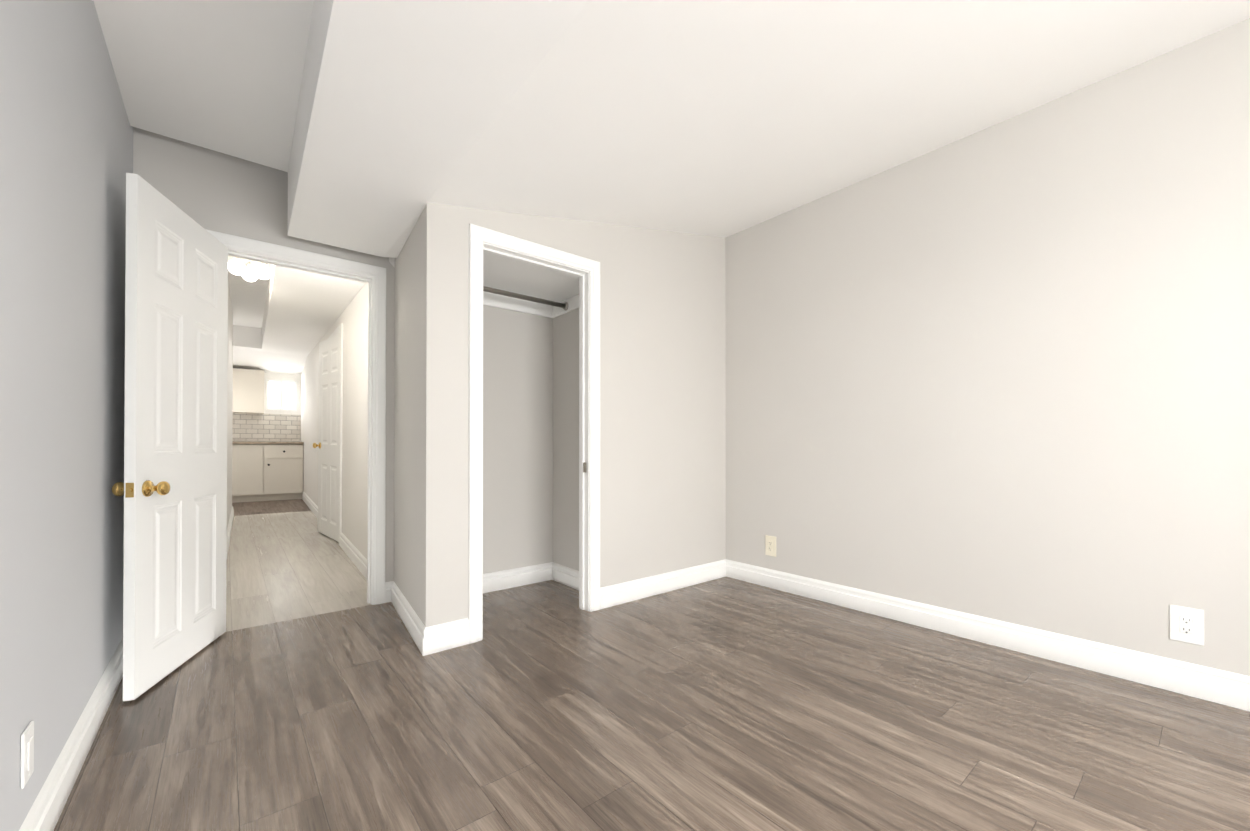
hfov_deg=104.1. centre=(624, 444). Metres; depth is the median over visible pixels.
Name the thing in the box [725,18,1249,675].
wall
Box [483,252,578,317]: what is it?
shelf rail
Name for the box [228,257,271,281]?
light
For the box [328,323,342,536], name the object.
door frame
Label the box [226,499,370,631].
floor
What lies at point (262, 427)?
backsplash
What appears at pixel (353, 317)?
wall
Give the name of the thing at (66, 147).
wall
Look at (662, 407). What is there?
wall
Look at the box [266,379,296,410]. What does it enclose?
kitchen window
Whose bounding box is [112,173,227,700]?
bedroom door
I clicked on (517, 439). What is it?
wall
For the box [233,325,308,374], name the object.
ceiling
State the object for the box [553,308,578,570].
wall
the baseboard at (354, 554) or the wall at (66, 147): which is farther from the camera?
the baseboard at (354, 554)
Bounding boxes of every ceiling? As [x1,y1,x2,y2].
[93,0,1249,257]
[228,256,364,352]
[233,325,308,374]
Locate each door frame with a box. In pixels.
[205,229,385,604]
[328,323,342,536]
[482,242,588,638]
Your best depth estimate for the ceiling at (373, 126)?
1.85 m
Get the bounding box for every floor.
[54,577,1249,830]
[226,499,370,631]
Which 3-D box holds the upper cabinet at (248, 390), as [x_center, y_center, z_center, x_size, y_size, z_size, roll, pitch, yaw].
[-6.121,-0.829,7.510,0.890,0.670,0.321,0,1,-38]
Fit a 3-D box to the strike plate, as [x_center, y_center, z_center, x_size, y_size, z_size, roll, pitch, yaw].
[-0.242,0.140,2.927,0.004,0.060,0.030,0,0,-39]
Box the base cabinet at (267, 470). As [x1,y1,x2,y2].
[232,441,303,502]
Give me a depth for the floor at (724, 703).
1.68 m
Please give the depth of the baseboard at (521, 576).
3.44 m
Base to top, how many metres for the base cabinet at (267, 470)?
0.915 m
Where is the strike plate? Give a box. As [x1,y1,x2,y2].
[583,462,585,472]
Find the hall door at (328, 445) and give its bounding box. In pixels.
[313,334,339,541]
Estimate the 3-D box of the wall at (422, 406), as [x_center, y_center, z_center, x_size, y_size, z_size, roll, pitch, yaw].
[-1.167,-0.426,2.763,0.119,2.850,0.977,0,0,-34]
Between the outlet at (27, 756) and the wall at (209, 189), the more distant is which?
the wall at (209, 189)
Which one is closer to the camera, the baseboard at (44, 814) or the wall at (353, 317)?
the baseboard at (44, 814)
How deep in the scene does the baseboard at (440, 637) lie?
2.38 m
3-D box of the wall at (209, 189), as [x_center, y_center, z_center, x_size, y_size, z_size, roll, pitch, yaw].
[-1.944,-0.426,2.824,1.280,2.850,0.120,0,0,-39]
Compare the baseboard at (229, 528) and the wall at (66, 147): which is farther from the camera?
the baseboard at (229, 528)
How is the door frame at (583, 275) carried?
attached to the wall at (662, 407)
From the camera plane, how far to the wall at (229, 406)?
5.17 m
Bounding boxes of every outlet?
[20,721,33,788]
[765,535,775,556]
[1169,605,1203,645]
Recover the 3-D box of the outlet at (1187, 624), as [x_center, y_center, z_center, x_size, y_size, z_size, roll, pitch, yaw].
[2.232,0.719,1.936,0.010,0.140,0.090,0,0,-39]
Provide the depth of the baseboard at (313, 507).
6.74 m
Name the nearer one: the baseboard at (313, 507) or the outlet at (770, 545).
the outlet at (770, 545)
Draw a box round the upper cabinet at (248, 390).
[233,368,263,413]
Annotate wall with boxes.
[0,0,132,830]
[133,127,394,581]
[227,282,232,527]
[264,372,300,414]
[301,258,394,558]
[394,203,451,626]
[451,206,725,620]
[483,305,552,573]
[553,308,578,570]
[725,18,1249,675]
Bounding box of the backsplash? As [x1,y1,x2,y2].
[232,413,300,440]
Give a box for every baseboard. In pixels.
[19,638,122,830]
[226,506,233,560]
[302,492,317,517]
[339,532,366,578]
[385,581,454,655]
[483,562,578,592]
[600,559,726,608]
[727,560,1249,710]
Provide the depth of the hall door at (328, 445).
4.93 m
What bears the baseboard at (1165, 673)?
attached to the wall at (1001, 370)
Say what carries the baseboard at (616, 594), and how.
attached to the wall at (662, 407)
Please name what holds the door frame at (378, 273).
attached to the wall at (209, 189)
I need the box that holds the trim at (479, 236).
[468,223,599,643]
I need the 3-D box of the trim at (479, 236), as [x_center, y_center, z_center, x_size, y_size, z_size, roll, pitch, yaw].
[-0.468,-0.054,2.701,0.812,2.106,0.018,0,0,-39]

